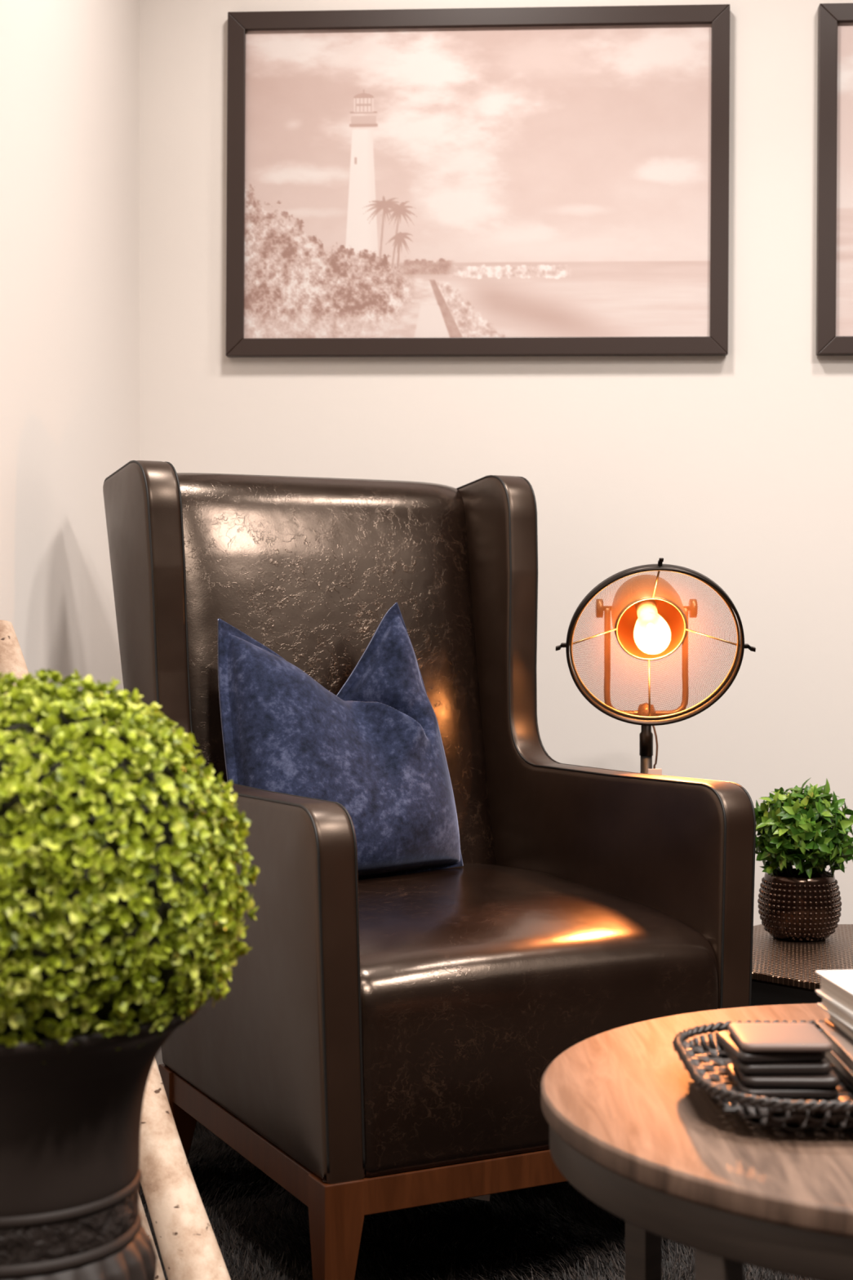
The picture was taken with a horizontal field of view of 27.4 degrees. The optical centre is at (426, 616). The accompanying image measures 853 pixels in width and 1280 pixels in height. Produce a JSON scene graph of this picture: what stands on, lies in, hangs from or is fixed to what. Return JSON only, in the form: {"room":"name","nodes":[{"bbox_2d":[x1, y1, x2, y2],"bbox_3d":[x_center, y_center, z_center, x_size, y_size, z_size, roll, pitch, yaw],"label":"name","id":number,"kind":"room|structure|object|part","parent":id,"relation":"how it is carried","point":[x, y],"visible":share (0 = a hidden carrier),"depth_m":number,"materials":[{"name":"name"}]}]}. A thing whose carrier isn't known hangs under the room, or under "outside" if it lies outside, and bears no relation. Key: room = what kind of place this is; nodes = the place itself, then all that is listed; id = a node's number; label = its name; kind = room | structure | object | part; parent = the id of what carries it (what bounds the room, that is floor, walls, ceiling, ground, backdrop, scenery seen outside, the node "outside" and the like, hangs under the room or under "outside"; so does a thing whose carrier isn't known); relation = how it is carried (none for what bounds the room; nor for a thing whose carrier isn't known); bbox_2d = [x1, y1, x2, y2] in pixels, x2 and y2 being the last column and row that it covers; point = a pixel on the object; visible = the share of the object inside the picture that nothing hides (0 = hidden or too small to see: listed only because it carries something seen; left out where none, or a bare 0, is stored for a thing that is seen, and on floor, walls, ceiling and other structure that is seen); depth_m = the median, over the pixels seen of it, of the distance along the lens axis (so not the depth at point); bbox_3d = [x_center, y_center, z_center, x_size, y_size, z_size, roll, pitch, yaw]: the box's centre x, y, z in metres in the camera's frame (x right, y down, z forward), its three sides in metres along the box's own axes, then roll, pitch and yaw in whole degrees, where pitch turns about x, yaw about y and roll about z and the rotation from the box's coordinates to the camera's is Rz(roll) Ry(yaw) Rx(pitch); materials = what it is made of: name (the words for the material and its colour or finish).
{"room":"living room","nodes":[
{"label":"living room","id":0,"kind":"room"},
{"bbox_2d":[0,0,139,721],"bbox_3d":[-0.894,-0.457,-1.018,0.100,2.720,9.000,0,0,4],"label":"wall","id":1,"kind":"structure","parent":0,"point":[69,69],"depth_m":2.91,"materials":[{"name":"white paint"}]},
{"bbox_2d":[0,1224,156,1279],"bbox_3d":[-0.340,0.697,1.450,0.231,0.373,0.230,0,0,0],"label":"base","id":2,"kind":"object","parent":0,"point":[130,1254],"depth_m":1.39,"materials":[{"name":"black ceramic"}]},
{"bbox_2d":[139,0,852,1066],"bbox_3d":[3.427,-0.457,3.277,8.200,2.720,0.100,0,0,4],"label":"wall","id":3,"kind":"structure","parent":0,"point":[735,469],"depth_m":3.41,"materials":[{"name":"white paint"}]},
{"bbox_2d":[226,4,729,357],"bbox_3d":[0.097,-0.848,3.417,0.987,0.687,0.023,0,0,3],"label":"framed print","id":4,"kind":"object","parent":3,"relation":"attached to","point":[554,180],"visible":1,"depth_m":3.42,"materials":[{"name":"black"}]},
{"bbox_2d":[816,3,852,355],"bbox_3d":[1.244,-0.841,3.347,0.987,0.686,0.023,0,0,4],"label":"framed print","id":5,"kind":"object","parent":3,"relation":"attached to","point":[834,259],"visible":1,"depth_m":3.37,"materials":[{"name":"black wood"}]},
{"bbox_3d":[3.149,0.920,-1.265,8.747,0.046,9.684,0,0,0],"label":"floor","id":6,"kind":"structure","parent":0,"visible":0},
{"bbox_2d":[138,1120,813,1279],"bbox_3d":[0.560,0.876,2.100,2.280,0.043,2.400,0,0,0],"label":"shag rug","id":7,"kind":"object","parent":6,"relation":"on","point":[260,1229],"visible":0.15,"depth_m":2.46,"materials":[{"name":"black carpet"}]},
{"bbox_2d":[0,619,231,1279],"bbox_3d":[-0.397,0.444,2.162,0.070,0.879,0.660,0,0,-40],"label":"birch log","id":8,"kind":"object","parent":7,"relation":"on","point":[189,1249],"visible":0.36,"depth_m":2.02,"materials":[{"name":"wood"}]},
{"bbox_2d":[0,668,259,1279],"bbox_3d":[-0.326,0.463,1.452,0.370,0.840,0.369,0,0,10],"label":"topiary plant","id":9,"kind":"object","parent":7,"relation":"on","point":[113,882],"visible":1,"depth_m":1.35,"materials":[{"name":"green plant"}]},
{"bbox_2d":[137,1194,164,1279],"bbox_3d":[-0.451,0.528,2.188,0.418,0.710,0.062,0,0,39],"label":"birch log","id":10,"kind":"object","parent":7,"relation":"on","point":[159,1273],"visible":0.03,"depth_m":2.11,"materials":[{"name":"wood"}]},
{"bbox_2d":[102,460,755,1279],"bbox_3d":[-0.032,0.319,2.656,0.709,1.128,0.883,0,0,-27],"label":"wingback armchair","id":11,"kind":"object","parent":7,"relation":"on","point":[384,1043],"visible":0.79,"depth_m":2.44,"materials":[{"name":"brown leather"}]},
{"bbox_3d":[-0.379,0.787,2.690,0.053,0.192,0.053,0,0,-27],"label":"leg","id":12,"kind":"part","parent":11,"relation":"part of","materials":[{"name":"brown wood"}]},
{"bbox_3d":[-0.306,0.224,2.516,0.093,0.938,0.861,0,0,-27],"label":"panel","id":13,"kind":"part","parent":11,"relation":"part of","materials":[{"name":"brown leather"}]},
{"bbox_3d":[-0.255,0.715,2.419,0.022,0.044,0.548,0,0,-27],"label":"rail","id":14,"kind":"part","parent":11,"relation":"part of","materials":[{"name":"brown wood"}]},
{"bbox_3d":[-0.112,0.787,2.158,0.053,0.192,0.053,0,0,-27],"label":"leg","id":15,"kind":"part","parent":11,"relation":"part of","materials":[{"name":"brown wood"}]},
{"bbox_2d":[176,472,496,865],"bbox_3d":[-0.166,0.224,2.922,0.600,0.928,0.287,0,0,-27],"label":"backrest","id":16,"kind":"object","parent":11,"relation":"on","point":[309,569],"depth_m":2.94,"materials":[{"name":"brown leather"}]},
{"bbox_2d":[217,602,463,879],"bbox_3d":[-0.129,0.188,2.709,0.402,0.425,0.212,0,0,-39],"label":"throw pillow","id":17,"kind":"object","parent":11,"relation":"on","point":[374,748],"visible":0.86,"depth_m":2.67,"materials":[{"name":"blue fabric"}]},
{"bbox_3d":[0.156,0.715,2.281,0.542,0.044,0.022,0,0,-27],"label":"rail","id":18,"kind":"part","parent":11,"relation":"part of","materials":[{"name":"brown wood"}]},
{"bbox_3d":[0.021,0.544,2.551,0.556,0.294,0.649,0,0,-27],"label":"seat","id":19,"kind":"part","parent":11,"relation":"part of","materials":[{"name":"brown leather"}]},
{"bbox_3d":[0.244,0.224,2.792,0.093,0.938,0.861,0,0,-27],"label":"panel","id":20,"kind":"part","parent":11,"relation":"part of","materials":[{"name":"brown leather"}]},
{"bbox_2d":[555,557,755,774],"bbox_3d":[0.342,0.396,2.790,0.282,0.973,0.264,0,0,-30],"label":"floor lamp","id":21,"kind":"object","parent":7,"relation":"on","point":[650,618],"visible":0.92,"depth_m":2.81,"materials":[{"name":"brown metal"}]},
{"bbox_3d":[0.292,-0.014,2.880,0.025,0.031,0.031,0,0,0],"label":"knob","id":22,"kind":"part","parent":21,"relation":"part of","materials":[{"name":"brown metal"}]},
{"bbox_2d":[635,599,657,623],"bbox_3d":[0.362,-0.018,2.888,0.035,0.057,0.070,0,0,0],"label":"socket","id":23,"kind":"object","parent":21,"relation":"attached to","point":[646,611],"depth_m":2.86,"materials":[{"name":"beige"}]},
{"bbox_3d":[0.360,0.045,2.771,0.266,0.238,0.135,0,0,0],"label":"lamp shade","id":24,"kind":"part","parent":21,"relation":"part of","materials":[{"name":"brown metal"}]},
{"bbox_3d":[0.380,0.524,2.920,0.014,0.714,0.103,0,0,8],"label":"cord","id":25,"kind":"part","parent":21,"relation":"part of","materials":[{"name":"brown plastic"}]},
{"bbox_3d":[0.431,-0.014,2.880,0.025,0.031,0.031,0,0,0],"label":"knob","id":26,"kind":"part","parent":21,"relation":"part of","materials":[{"name":"brown metal"}]},
{"bbox_2d":[541,1003,852,1279],"bbox_3d":[0.468,0.658,1.603,0.724,0.450,0.724,0,0,0],"label":"coffee table","id":27,"kind":"object","parent":7,"relation":"on","point":[631,1130],"visible":0.88,"depth_m":1.43,"materials":[{"name":"brown wood"}]},
{"bbox_3d":[0.229,0.669,1.842,0.028,0.428,0.028,0,0,45],"label":"leg","id":28,"kind":"part","parent":27,"relation":"part of","materials":[{"name":"brown wood"}]},
{"bbox_3d":[0.229,0.669,1.364,0.028,0.428,0.028,0,0,-45],"label":"leg","id":29,"kind":"part","parent":27,"relation":"part of","materials":[{"name":"brown wood"}]},
{"bbox_2d":[672,1019,852,1130],"bbox_3d":[0.438,0.414,1.573,0.415,0.038,0.295,0,0,0],"label":"woven tray","id":30,"kind":"object","parent":27,"relation":"on","point":[705,1065],"visible":0.55,"depth_m":1.47,"materials":[{"name":"black wicker"}]},
{"bbox_2d":[724,1063,838,1098],"bbox_3d":[0.318,0.416,1.572,0.086,0.010,0.092,0,0,-1],"label":"coaster","id":31,"kind":"object","parent":30,"relation":"on","point":[769,1092],"visible":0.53,"depth_m":1.53,"materials":[{"name":"black leather"}]},
{"bbox_2d":[731,1061,839,1088],"bbox_3d":[0.321,0.406,1.570,0.084,0.010,0.091,0,0,2],"label":"coaster","id":32,"kind":"object","parent":31,"relation":"on","point":[829,1080],"visible":0.48,"depth_m":1.53,"materials":[{"name":"black leather"}]},
{"bbox_2d":[723,1047,831,1074],"bbox_3d":[0.315,0.396,1.574,0.082,0.010,0.088,0,0,-2],"label":"coaster","id":33,"kind":"object","parent":32,"relation":"on","point":[821,1067],"visible":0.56,"depth_m":1.53,"materials":[{"name":"black leather"}]},
{"bbox_2d":[715,1031,826,1062],"bbox_3d":[0.309,0.386,1.575,0.080,0.010,0.086,0,0,-6],"label":"coaster","id":34,"kind":"object","parent":33,"relation":"on","point":[726,1039],"visible":0.57,"depth_m":1.53,"materials":[{"name":"black leather"}]},
{"bbox_2d":[728,1022,832,1052],"bbox_3d":[0.317,0.377,1.570,0.080,0.008,0.086,0,0,0],"label":"coaster","id":35,"kind":"object","parent":34,"relation":"on","point":[750,1037],"visible":1,"depth_m":1.55,"materials":[{"name":"brown leather"}]},
{"bbox_2d":[825,1051,852,1090],"bbox_3d":[0.481,0.413,1.594,0.205,0.018,0.165,0,0,-1],"label":"book","id":36,"kind":"object","parent":30,"relation":"on","point":[837,1067],"visible":0.21,"depth_m":1.61,"materials":[{"name":"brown paper"}]},
{"bbox_2d":[817,1022,852,1076],"bbox_3d":[0.474,0.396,1.593,0.200,0.016,0.165,0,0,0],"label":"book","id":37,"kind":"object","parent":36,"relation":"on","point":[842,1050],"visible":0.6,"depth_m":1.60,"materials":[{"name":"brown paper"}]},
{"bbox_2d":[824,1014,852,1044],"bbox_3d":[0.483,0.381,1.601,0.195,0.014,0.162,0,0,-2],"label":"book","id":38,"kind":"object","parent":37,"relation":"on","point":[845,1031],"visible":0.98,"depth_m":1.63,"materials":[{"name":"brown paper"}]},
{"bbox_2d":[817,993,852,1030],"bbox_3d":[0.480,0.367,1.613,0.195,0.013,0.160,0,0,-5],"label":"book","id":39,"kind":"object","parent":38,"relation":"on","point":[838,1013],"visible":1,"depth_m":1.63,"materials":[{"name":"white paper"}]},
{"bbox_2d":[815,969,852,1015],"bbox_3d":[0.477,0.350,1.613,0.190,0.021,0.160,0,0,-6],"label":"book","id":40,"kind":"object","parent":39,"relation":"on","point":[837,986],"visible":1,"depth_m":1.64,"materials":[{"name":"white paper"}]},
{"bbox_2d":[751,924,852,1006],"bbox_3d":[0.683,0.708,2.785,0.500,0.350,0.500,0,0,0],"label":"side table","id":41,"kind":"object","parent":7,"relation":"on","point":[784,971],"visible":0.13,"depth_m":2.69,"materials":[{"name":"brown wicker"}]},
{"bbox_2d":[754,777,852,942],"bbox_3d":[0.625,0.400,2.910,0.202,0.267,0.193,0,0,0],"label":"potted plant","id":42,"kind":"object","parent":41,"relation":"on","point":[803,904],"visible":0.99,"depth_m":2.86,"materials":[{"name":"green plant"}]},
{"bbox_3d":[0.621,0.406,2.911,0.092,0.078,0.092,0,0,0],"label":"stem","id":43,"kind":"part","parent":42,"relation":"part of","materials":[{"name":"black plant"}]},
{"bbox_3d":[0.621,0.479,2.911,0.137,0.107,0.137,0,0,0],"label":"pot","id":44,"kind":"part","parent":42,"relation":"part of","materials":[{"name":"brown ceramic"}]}
]}

